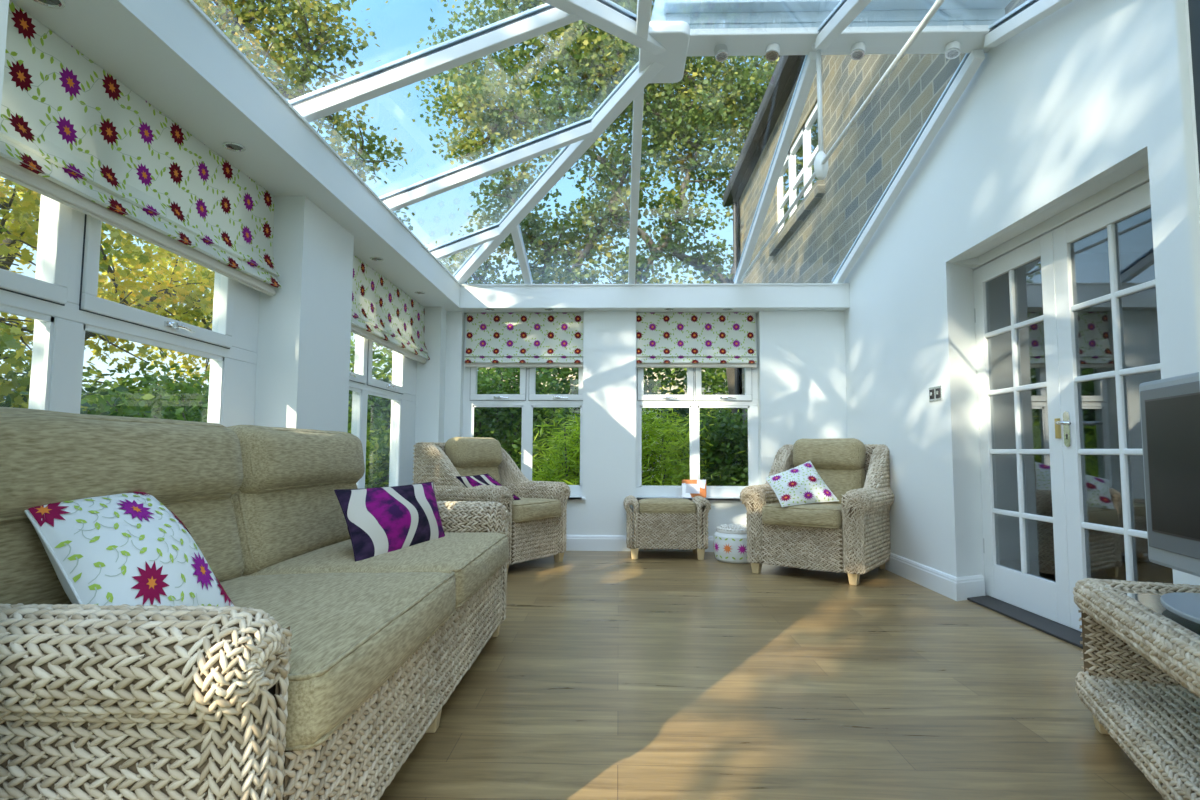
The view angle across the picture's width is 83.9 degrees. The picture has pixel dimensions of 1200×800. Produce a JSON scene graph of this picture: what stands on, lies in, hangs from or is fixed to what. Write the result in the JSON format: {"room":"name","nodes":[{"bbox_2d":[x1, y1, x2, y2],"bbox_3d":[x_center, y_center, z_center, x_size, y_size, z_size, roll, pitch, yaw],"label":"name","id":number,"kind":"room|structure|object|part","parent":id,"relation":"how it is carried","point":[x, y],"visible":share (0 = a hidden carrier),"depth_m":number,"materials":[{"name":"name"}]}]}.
{"room":"sunroom","nodes":[
{"label":"sunroom","id":0,"kind":"room"},
{"bbox_2d":[254,196,446,486],"bbox_3d":[-1.649,0.059,3.352,0.415,2.093,5.600,0,-4,2],"label":"wall","id":1,"kind":"structure","parent":0,"point":[304,329],"depth_m":3.37,"materials":[{"name":"white paint"}]},
{"bbox_2d":[0,195,259,426],"bbox_3d":[-1.682,-0.258,2.200,0.123,1.634,2.014,0,-4,2],"label":"window","id":2,"kind":"structure","parent":1,"relation":"in","point":[63,303],"depth_m":2.16,"materials":[{"name":"white plastic"}]},
{"bbox_2d":[0,0,281,295],"bbox_3d":[-1.598,-0.824,2.245,0.083,0.497,1.982,0,-4,2],"label":"blind","id":3,"kind":"object","parent":2,"relation":"attached to","point":[72,134],"visible":1,"depth_m":2.23,"materials":[{"name":"white fabric"}]},
{"bbox_3d":[-1.629,-0.284,2.596,0.040,0.026,0.141,0,-4,2],"label":"handle","id":4,"kind":"part","parent":2,"relation":"part of","materials":[{"name":"silver metal"}]},
{"bbox_2d":[349,334,416,488],"bbox_3d":[-1.611,-0.063,4.763,0.123,1.634,1.914,0,-4,2],"label":"window","id":5,"kind":"structure","parent":1,"relation":"in","point":[402,392],"depth_m":5.29,"materials":[{"name":"white plastic"}]},
{"bbox_2d":[351,254,429,363],"bbox_3d":[-1.527,-0.629,4.806,0.083,0.497,1.898,0,-4,2],"label":"blind","id":6,"kind":"object","parent":1,"relation":"attached to","point":[383,314],"visible":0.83,"depth_m":4.79,"materials":[{"name":"white fabric"}]},
{"bbox_2d":[11,0,849,313],"bbox_3d":[0.096,-1.084,3.391,3.956,0.207,5.660,0,-4,2],"label":"ceiling","id":7,"kind":"structure","parent":0,"point":[171,54],"depth_m":2.90,"materials":[{"name":"white paint"}]},
{"bbox_2d":[33,0,64,8],"bbox_3d":[-1.521,-1.103,1.832,0.084,0.006,0.084,0,-4,2],"label":"recessed light","id":8,"kind":"object","parent":7,"relation":"in","point":[57,4],"visible":1,"depth_m":1.85,"materials":[{"name":"silver metal"}]},
{"bbox_2d":[222,142,245,151],"bbox_3d":[-1.496,-1.035,2.729,0.084,0.006,0.084,0,-4,2],"label":"recessed light","id":9,"kind":"object","parent":7,"relation":"in","point":[232,146],"visible":1,"depth_m":2.72,"materials":[{"name":"silver metal"}]},
{"bbox_2d":[370,257,383,260],"bbox_3d":[-1.447,-0.913,4.324,0.084,0.006,0.084,0,-4,2],"label":"recessed light","id":10,"kind":"object","parent":7,"relation":"in","point":[371,258],"visible":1,"depth_m":4.31,"materials":[{"name":"silver metal"}]},
{"bbox_2d":[444,311,846,535],"bbox_3d":[0.387,0.266,5.955,3.512,2.093,0.268,0,-4,2],"label":"wall","id":11,"kind":"structure","parent":0,"point":[801,361],"depth_m":5.83,"materials":[{"name":"white paint"}]},
{"bbox_2d":[463,314,583,495],"bbox_3d":[-0.682,0.034,5.980,1.091,1.634,0.123,0,-4,2],"label":"window","id":12,"kind":"structure","parent":11,"relation":"in","point":[527,399],"depth_m":5.97,"materials":[{"name":"white plastic"}]},
{"bbox_2d":[465,312,582,367],"bbox_3d":[-0.674,-0.538,5.944,1.047,0.497,0.083,0,-4,2],"label":"blind","id":13,"kind":"object","parent":12,"relation":"attached to","point":[493,340],"visible":1,"depth_m":5.96,"materials":[{"name":"white fabric"}]},
{"bbox_3d":[-0.353,-0.024,5.933,0.141,0.026,0.040,0,-4,2],"label":"handle","id":14,"kind":"part","parent":12,"relation":"part of","materials":[{"name":"silver metal"}]},
{"bbox_2d":[566,535,713,551],"bbox_3d":[0.379,1.233,5.738,3.476,0.132,0.018,0,-4,2],"label":"baseboard","id":15,"kind":"structure","parent":11,"relation":"attached to","point":[574,542],"depth_m":5.74,"materials":[{"name":"white"}]},
{"bbox_2d":[568,496,739,500],"bbox_3d":[0.082,0.860,5.857,2.690,0.026,0.230,0,-4,2],"label":"trim","id":16,"kind":"structure","parent":11,"relation":"attached to","point":[570,497],"depth_m":5.75,"materials":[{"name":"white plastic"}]},
{"bbox_2d":[682,480,705,497],"bbox_3d":[0.819,0.774,5.808,0.210,0.162,0.055,0,-4,8],"label":"photo frame","id":17,"kind":"object","parent":16,"relation":"on","point":[690,488],"visible":0.97,"depth_m":5.79,"materials":[{"name":"orange"}]},
{"bbox_2d":[686,484,699,493],"bbox_3d":[0.807,0.770,5.796,0.116,0.083,0.004,0,-13,8],"label":"picture","id":18,"kind":"object","parent":17,"relation":"attached to","point":[690,488],"depth_m":5.79},
{"bbox_2d":[636,313,758,496],"bbox_3d":[0.860,0.038,5.936,1.083,1.634,0.123,0,-4,2],"label":"window","id":19,"kind":"structure","parent":11,"relation":"in","point":[693,400],"depth_m":5.91,"materials":[{"name":"white plastic"}]},
{"bbox_3d":[0.618,-0.022,5.906,0.141,0.026,0.040,0,-4,2],"label":"handle","id":20,"kind":"part","parent":19,"relation":"part of","materials":[{"name":"silver metal"}]},
{"bbox_2d":[636,312,756,367],"bbox_3d":[0.849,-0.534,5.902,1.052,0.497,0.083,0,-4,2],"label":"blind","id":21,"kind":"object","parent":19,"relation":"attached to","point":[663,339],"visible":1,"depth_m":5.92,"materials":[{"name":"white fabric"}]},
{"bbox_3d":[1.132,-0.021,5.892,0.141,0.026,0.040,0,-4,2],"label":"handle","id":22,"kind":"part","parent":19,"relation":"part of","materials":[{"name":"silver metal"}]},
{"bbox_2d":[288,0,1073,283],"bbox_3d":[0.323,-1.701,3.532,3.513,1.093,5.010,0,-4,2],"label":"glass roof","id":23,"kind":"structure","parent":0,"point":[677,30],"depth_m":3.46,"materials":[{"name":"white plastic"}]},
{"bbox_2d":[714,44,728,61],"bbox_3d":[0.644,-1.847,3.542,0.072,0.077,0.080,2,-5,-20],"label":"spotlight","id":24,"kind":"object","parent":23,"relation":"attached to","point":[721,54],"visible":1,"depth_m":3.52,"materials":[{"name":"silver metal"}]},
{"bbox_2d":[765,43,779,60],"bbox_3d":[0.914,-1.847,3.534,0.072,0.078,0.081,-3,-6,38],"label":"spotlight","id":25,"kind":"object","parent":23,"relation":"attached to","point":[772,50],"visible":1,"depth_m":3.51,"materials":[{"name":"white"}]},
{"bbox_2d":[740,0,944,280],"bbox_3d":[1.152,-1.512,3.494,0.072,0.732,4.540,0,-4,2],"label":"rod","id":26,"kind":"object","parent":23,"relation":"hanging from","point":[821,167],"visible":0.87,"depth_m":3.44,"materials":[{"name":"white plastic"}]},
{"bbox_2d":[851,42,865,59],"bbox_3d":[1.362,-1.846,3.522,0.072,0.078,0.081,-3,-6,38],"label":"spotlight","id":27,"kind":"object","parent":23,"relation":"attached to","point":[857,49],"visible":1,"depth_m":3.50,"materials":[{"name":"white plastic"}]},
{"bbox_2d":[945,41,960,58],"bbox_3d":[1.855,-1.844,3.508,0.072,0.078,0.081,-3,-6,38],"label":"spotlight","id":28,"kind":"object","parent":23,"relation":"attached to","point":[952,49],"visible":1,"depth_m":3.49,"materials":[{"name":"white"}]},
{"bbox_2d":[379,551,1172,799],"bbox_3d":[1.712,1.171,3.174,7.150,0.120,5.600,0,-4,2],"label":"floor","id":29,"kind":"structure","parent":0,"point":[606,675],"depth_m":2.34,"materials":[{"name":"laminate"}]},
{"bbox_2d":[0,407,508,799],"bbox_3d":[-0.930,0.544,2.096,1.015,0.942,2.351,0,-4,2],"label":"sofa","id":30,"kind":"object","parent":29,"relation":"on","point":[326,670],"visible":0.88,"depth_m":1.31,"materials":[{"name":"fabric"}]},
{"bbox_2d":[0,407,242,525],"bbox_3d":[-1.207,0.164,1.639,0.238,0.255,0.958,-10,-5,1],"label":"cushion","id":31,"kind":"object","parent":30,"relation":"on","point":[47,457],"depth_m":1.51,"materials":[{"name":"beige fabric"}]},
{"bbox_2d":[0,492,242,606],"bbox_3d":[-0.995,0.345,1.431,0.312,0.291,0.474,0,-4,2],"label":"cushion","id":32,"kind":"object","parent":30,"relation":"on","point":[130,549],"visible":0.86,"depth_m":1.34,"materials":[{"name":"white fabric"}]},
{"bbox_2d":[231,484,357,575],"bbox_3d":[-1.170,0.455,2.603,0.192,0.333,0.975,-14,-5,1],"label":"cushion","id":33,"kind":"object","parent":30,"relation":"on","point":[280,526],"depth_m":2.31,"materials":[{"name":"beige fabric"}]},
{"bbox_2d":[227,425,364,494],"bbox_3d":[-1.181,0.239,2.620,0.238,0.254,0.961,-10,-5,1],"label":"cushion","id":34,"kind":"object","parent":30,"relation":"on","point":[275,460],"depth_m":2.40,"materials":[{"name":"beige fabric"}]},
{"bbox_2d":[220,572,455,747],"bbox_3d":[-0.850,0.564,1.599,0.824,0.165,0.982,-2,-4,1],"label":"seat cushion","id":35,"kind":"object","parent":30,"relation":"on","point":[352,632],"depth_m":1.45,"materials":[{"name":"beige fabric"}]},
{"bbox_2d":[245,532,508,606],"bbox_3d":[-0.823,0.639,2.581,0.825,0.166,0.982,-2,-4,1],"label":"seat cushion","id":36,"kind":"object","parent":30,"relation":"on","point":[474,558],"depth_m":2.29,"materials":[{"name":"beige fabric"}]},
{"bbox_2d":[334,482,444,561],"bbox_3d":[-0.791,0.467,2.627,0.203,0.252,0.824,-1,-4,14],"label":"cushion","id":37,"kind":"object","parent":30,"relation":"on","point":[381,520],"visible":0.91,"depth_m":2.48,"materials":[{"name":"fabric"}]},
{"bbox_3d":[-0.523,0.974,2.052,0.065,0.080,0.065,0,-4,2],"label":"leg","id":38,"kind":"part","parent":30,"relation":"part of","materials":[{"name":"brown wood"}]},
{"bbox_3d":[-0.494,1.054,3.099,0.065,0.080,0.065,0,-4,2],"label":"leg","id":39,"kind":"part","parent":30,"relation":"part of","materials":[{"name":"brown wood"}]},
{"bbox_2d":[412,437,570,572],"bbox_3d":[-0.802,0.763,5.097,0.922,0.961,0.920,-2,-5,32],"label":"armchair","id":40,"kind":"object","parent":29,"relation":"on","point":[537,525],"visible":0.69,"depth_m":4.97,"materials":[{"name":"beige wicker"}]},
{"bbox_2d":[444,437,501,467],"bbox_3d":[-0.985,0.419,5.236,0.236,0.254,0.529,-14,-11,30],"label":"cushion","id":41,"kind":"object","parent":40,"relation":"on","point":[464,452],"depth_m":5.09,"materials":[{"name":"beige fabric"}]},
{"bbox_2d":[455,467,500,483],"bbox_3d":[-0.976,0.654,5.213,0.190,0.331,0.528,-18,-13,29],"label":"cushion","id":42,"kind":"object","parent":40,"relation":"on","point":[493,472],"depth_m":5.17,"materials":[{"name":"fabric"}]},
{"bbox_2d":[456,473,520,499],"bbox_3d":[-0.785,0.638,4.768,0.476,0.225,0.107,3,-5,-29],"label":"cushion","id":43,"kind":"object","parent":40,"relation":"on","point":[483,479],"visible":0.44,"depth_m":4.72,"materials":[{"name":"fabric"}]},
{"bbox_2d":[512,498,560,522],"bbox_3d":[-0.721,0.827,5.042,0.730,0.165,0.539,-5,-6,31],"label":"seat cushion","id":44,"kind":"object","parent":40,"relation":"on","point":[525,510],"depth_m":4.83,"materials":[{"name":"beige fabric"}]},
{"bbox_3d":[-0.320,1.212,5.159,0.065,0.080,0.065,-2,-5,32],"label":"leg","id":45,"kind":"part","parent":40,"relation":"part of","materials":[{"name":"brown wood"}]},
{"bbox_2d":[624,495,710,559],"bbox_3d":[0.544,1.040,5.492,0.701,0.482,0.423,0,-4,2],"label":"footstool","id":46,"kind":"object","parent":29,"relation":"on","point":[653,523],"visible":1,"depth_m":5.30,"materials":[{"name":"wicker"}]},
{"bbox_3d":[0.276,1.222,5.322,0.065,0.090,0.065,0,-4,2],"label":"leg","id":47,"kind":"part","parent":46,"relation":"part of","materials":[{"name":"brown wood"}]},
{"bbox_2d":[638,498,695,513],"bbox_3d":[0.544,0.873,5.502,0.460,0.125,0.394,0,-4,2],"label":"seat cushion","id":48,"kind":"object","parent":46,"relation":"on","point":[650,505],"depth_m":5.31,"materials":[{"name":"beige fabric"}]},
{"bbox_3d":[0.800,1.223,5.307,0.065,0.090,0.065,0,-4,2],"label":"leg","id":49,"kind":"part","parent":46,"relation":"part of","materials":[{"name":"brown wood"}]},
{"bbox_2d":[713,524,748,563],"bbox_3d":[1.080,1.123,5.262,0.367,0.279,0.367,0,-4,2],"label":"pouf","id":50,"kind":"object","parent":29,"relation":"on","point":[730,540],"visible":0.73,"depth_m":5.12,"materials":[{"name":"white fabric"}]},
{"bbox_2d":[739,438,893,584],"bbox_3d":[1.596,0.756,4.853,0.920,0.961,0.922,-3,-5,36],"label":"armchair","id":51,"kind":"object","parent":29,"relation":"on","point":[850,535],"visible":0.84,"depth_m":4.62,"materials":[{"name":"wicker"}]},
{"bbox_3d":[1.109,1.185,4.728,0.065,0.080,0.065,-3,-5,36],"label":"leg","id":52,"kind":"part","parent":51,"relation":"part of","materials":[{"name":"brown wood"}]},
{"bbox_2d":[765,461,838,506],"bbox_3d":[1.415,0.584,4.681,0.455,0.312,0.247,2,-5,-27],"label":"cushion","id":53,"kind":"object","parent":51,"relation":"on","point":[801,484],"visible":1,"depth_m":4.64,"materials":[{"name":"white fabric"}]},
{"bbox_2d":[762,503,841,528],"bbox_3d":[1.539,0.817,4.771,0.539,0.165,0.730,-3,-8,36],"label":"seat cushion","id":54,"kind":"object","parent":51,"relation":"on","point":[810,515],"depth_m":4.49,"materials":[{"name":"beige fabric"}]},
{"bbox_2d":[793,438,865,469],"bbox_3d":[1.726,0.418,5.053,0.529,0.254,0.236,-3,-15,36],"label":"cushion","id":55,"kind":"object","parent":51,"relation":"on","point":[832,453],"depth_m":4.94,"materials":[{"name":"beige fabric"}]},
{"bbox_2d":[816,468,865,503],"bbox_3d":[1.719,0.652,5.025,0.528,0.331,0.190,-3,-19,36],"label":"cushion","id":56,"kind":"object","parent":51,"relation":"on","point":[840,481],"depth_m":4.89,"materials":[{"name":"beige fabric"}]},
{"bbox_3d":[1.647,1.158,4.329,0.065,0.080,0.065,-3,-5,36],"label":"leg","id":57,"kind":"part","parent":51,"relation":"part of","materials":[{"name":"brown wood"}]},
{"bbox_2d":[1073,578,1199,799],"bbox_3d":[1.560,0.759,1.607,0.474,0.462,1.024,-1,-5,22],"label":"tv stand","id":58,"kind":"object","parent":29,"relation":"on","point":[1139,682],"visible":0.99,"depth_m":1.78,"materials":[{"name":"wicker"}]},
{"bbox_3d":[1.566,0.982,2.062,0.071,0.085,0.071,-1,-5,22],"label":"leg","id":59,"kind":"part","parent":58,"relation":"part of","materials":[{"name":"brown wood"}]},
{"bbox_3d":[1.560,0.552,1.621,0.314,0.010,0.854,-1,-5,22],"label":"glass","id":60,"kind":"part","parent":58,"relation":"part of","materials":[{"name":"clear glass"}]},
{"bbox_2d":[1139,372,1199,623],"bbox_3d":[1.564,0.223,1.600,0.300,0.615,0.860,-1,-5,16],"label":"television","id":61,"kind":"object","parent":58,"relation":"on","point":[1169,407],"visible":1,"depth_m":1.83,"materials":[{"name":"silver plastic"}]},
{"bbox_2d":[843,0,1199,595],"bbox_3d":[2.205,-0.424,3.282,0.268,3.080,5.600,0,-4,2],"label":"wall","id":62,"kind":"structure","parent":0,"point":[1085,98],"depth_m":3.67,"materials":[{"name":"white paint"}]},
{"bbox_2d":[885,552,984,600],"bbox_3d":[2.200,1.168,4.769,0.219,0.132,1.823,0,-4,2],"label":"baseboard","id":63,"kind":"structure","parent":62,"relation":"attached to","point":[955,588],"depth_m":4.09,"materials":[{"name":"white"}]},
{"bbox_2d":[929,385,941,401],"bbox_3d":[2.087,-0.039,4.159,0.013,0.090,0.164,0,-4,2],"label":"light switch","id":64,"kind":"object","parent":62,"relation":"attached to","point":[935,393],"visible":1,"depth_m":4.15,"materials":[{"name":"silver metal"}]},
{"bbox_2d":[973,231,1071,627],"bbox_3d":[2.312,0.152,3.695,0.054,1.971,0.772,0,-4,2],"label":"door","id":65,"kind":"structure","parent":62,"relation":"in","point":[1047,598],"depth_m":3.66,"materials":[{"name":"white wood"}]},
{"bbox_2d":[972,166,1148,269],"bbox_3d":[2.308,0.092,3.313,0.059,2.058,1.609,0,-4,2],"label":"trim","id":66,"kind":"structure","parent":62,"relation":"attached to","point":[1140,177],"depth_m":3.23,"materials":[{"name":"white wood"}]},
{"bbox_2d":[1053,182,1160,631],"bbox_3d":[2.265,0.093,2.923,0.105,1.971,0.772,0,-4,2],"label":"door","id":67,"kind":"structure","parent":62,"relation":"in","point":[1136,201],"depth_m":3.17,"materials":[{"name":"white wood"}]},
{"bbox_3d":[2.250,0.111,3.220,0.059,0.023,0.109,0,-4,2],"label":"lever","id":68,"kind":"part","parent":67,"relation":"part of","materials":[{"name":"silver metal"}]},
{"bbox_3d":[2.284,0.142,3.263,0.006,0.178,0.048,0,-4,2],"label":"handle plate","id":69,"kind":"part","parent":67,"relation":"part of","materials":[{"name":"silver metal"}]},
{"bbox_2d":[989,209,1160,561],"bbox_3d":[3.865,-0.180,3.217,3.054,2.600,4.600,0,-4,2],"label":"glass pane","id":70,"kind":"structure","parent":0,"point":[1100,420],"depth_m":5.41,"materials":[{"name":"clear glass"}]},
{"bbox_2d":[967,595,1082,648],"bbox_3d":[2.227,1.106,3.161,0.208,0.012,1.674,0,-4,2],"label":"threshold","id":71,"kind":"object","parent":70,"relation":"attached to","point":[1067,634],"depth_m":3.40,"materials":[{"name":"grey metal"}]},
{"bbox_3d":[0.240,-0.136,0.681,3.512,2.093,0.350,0,-4,2],"label":"wall","id":72,"kind":"structure","parent":0,"visible":0},
{"bbox_2d":[0,0,1199,381],"bbox_3d":[-0.040,-0.137,0.687,1.720,2.093,0.346,0,-4,2],"label":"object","id":73,"kind":"structure","parent":72,"relation":"attached to","point":[1187,11],"depth_m":0.84,"materials":[{"name":"white"}]},
{"label":"outside","id":74,"kind":"structure","parent":0,"visible":0},
{"bbox_3d":[0.425,2.287,15.365,60.000,0.190,59.000,0,-4,2],"label":"ground","id":75,"kind":"structure","parent":74,"visible":0},
{"bbox_2d":[0,181,88,410],"bbox_3d":[-4.457,-0.741,4.307,2.144,4.246,3.309,0,-4,-1],"label":"tree","id":76,"kind":"object","parent":75,"relation":"on","point":[6,386],"visible":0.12,"depth_m":4.55,"materials":[{"name":"green plant"}]},
{"bbox_2d":[3,385,150,416],"bbox_3d":[-3.998,0.476,3.834,2.461,1.679,3.623,-1,-4,11],"label":"shrub","id":77,"kind":"object","parent":75,"relation":"on","point":[8,398],"visible":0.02,"depth_m":4.76,"materials":[{"name":"green plant"}]},
{"bbox_2d":[0,337,187,411],"bbox_3d":[-7.248,0.537,4.973,3.437,3.023,14.348,0,-4,2],"label":"shrub","id":78,"kind":"object","parent":75,"relation":"on","point":[93,388],"visible":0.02,"depth_m":8.24,"materials":[{"name":"green plant"}]},
{"bbox_2d":[0,176,214,394],"bbox_3d":[-5.680,-0.823,7.565,3.461,4.874,7.545,1,-4,-9],"label":"tree","id":79,"kind":"object","parent":75,"relation":"on","point":[168,293],"visible":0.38,"depth_m":6.94,"materials":[{"name":"green plant"}]},
{"bbox_2d":[27,352,389,487],"bbox_3d":[-3.764,0.508,7.003,3.431,2.104,5.211,2,-5,-18],"label":"shrub","id":80,"kind":"object","parent":75,"relation":"on","point":[186,404],"visible":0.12,"depth_m":6.18,"materials":[{"name":"green plant"}]},
{"bbox_2d":[0,0,427,269],"bbox_3d":[-5.090,-2.622,8.008,5.817,8.648,2.954,1,-4,-9],"label":"tree","id":81,"kind":"object","parent":75,"relation":"on","point":[245,13],"visible":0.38,"depth_m":8.29,"materials":[{"name":"green plant"}]},
{"bbox_2d":[348,368,477,487],"bbox_3d":[-3.151,0.613,9.495,2.622,2.273,4.411,-3,-5,35],"label":"shrub","id":82,"kind":"object","parent":75,"relation":"on","point":[382,424],"visible":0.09,"depth_m":9.16,"materials":[{"name":"green plant"}]},
{"bbox_2d":[202,332,732,423],"bbox_3d":[-2.307,0.038,15.479,14.374,4.871,4.066,0,-4,2],"label":"tree","id":83,"kind":"object","parent":75,"relation":"on","point":[709,375],"visible":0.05,"depth_m":15.34,"materials":[{"name":"green plant"}]},
{"bbox_2d":[383,368,579,480],"bbox_3d":[-1.274,0.464,8.732,2.919,2.453,2.285,4,-6,-42],"label":"shrub","id":84,"kind":"object","parent":75,"relation":"on","point":[508,441],"visible":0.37,"depth_m":8.54,"materials":[{"name":"green plant"}]},
{"bbox_2d":[349,362,715,487],"bbox_3d":[-1.891,0.762,10.739,8.240,2.803,3.570,0,-4,3],"label":"shrub","id":85,"kind":"object","parent":75,"relation":"on","point":[682,411],"visible":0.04,"depth_m":10.42,"materials":[{"name":"green plant"}]},
{"bbox_2d":[515,407,579,484],"bbox_3d":[-0.662,0.859,7.519,2.178,1.613,1.633,1,-4,-7],"label":"shrub","id":86,"kind":"object","parent":75,"relation":"on","point":[564,463],"visible":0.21,"depth_m":7.51,"materials":[{"name":"green plant"}]},
{"bbox_2d":[407,0,779,413],"bbox_3d":[1.525,-3.860,13.489,10.858,11.997,4.611,1,-4,-10],"label":"tree","id":87,"kind":"object","parent":75,"relation":"on","point":[674,122],"visible":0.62,"depth_m":13.08,"materials":[{"name":"green plant"}]},
{"bbox_2d":[486,368,731,416],"bbox_3d":[1.261,-0.533,27.094,11.800,7.500,6.800,0,-4,2],"label":"house","id":88,"kind":"structure","parent":75,"relation":"on","point":[672,387],"depth_m":24.06,"materials":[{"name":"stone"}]},
{"bbox_2d":[574,408,743,485],"bbox_3d":[0.589,0.776,7.961,2.126,1.738,1.806,0,-4,2],"label":"shrub","id":89,"kind":"object","parent":75,"relation":"on","point":[664,474],"visible":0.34,"depth_m":7.83,"materials":[{"name":"green plant"}]},
{"bbox_2d":[653,408,747,485],"bbox_3d":[1.490,0.812,8.355,1.878,1.736,1.783,0,-4,2],"label":"shrub","id":90,"kind":"object","parent":75,"relation":"on","point":[729,436],"visible":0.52,"depth_m":8.07,"materials":[{"name":"green plant"}]},
{"bbox_2d":[723,0,1026,425],"bbox_3d":[5.527,-2.564,4.205,7.200,8.120,14.300,0,-4,2],"label":"stone house","id":91,"kind":"structure","parent":75,"relation":"on","point":[812,243],"depth_m":6.38,"materials":[{"name":"brick"}]},
{"bbox_3d":[2.282,-2.000,7.543,0.270,0.130,2.100,0,-4,2],"label":"stone sill","id":92,"kind":"part","parent":91,"relation":"part of","materials":[{"name":"beige stone"}]},
{"bbox_3d":[2.274,-2.523,7.583,0.008,0.920,1.860,0,-4,2],"label":"pane","id":93,"kind":"part","parent":91,"relation":"part of","materials":[{"name":"clear glass"}]}
]}

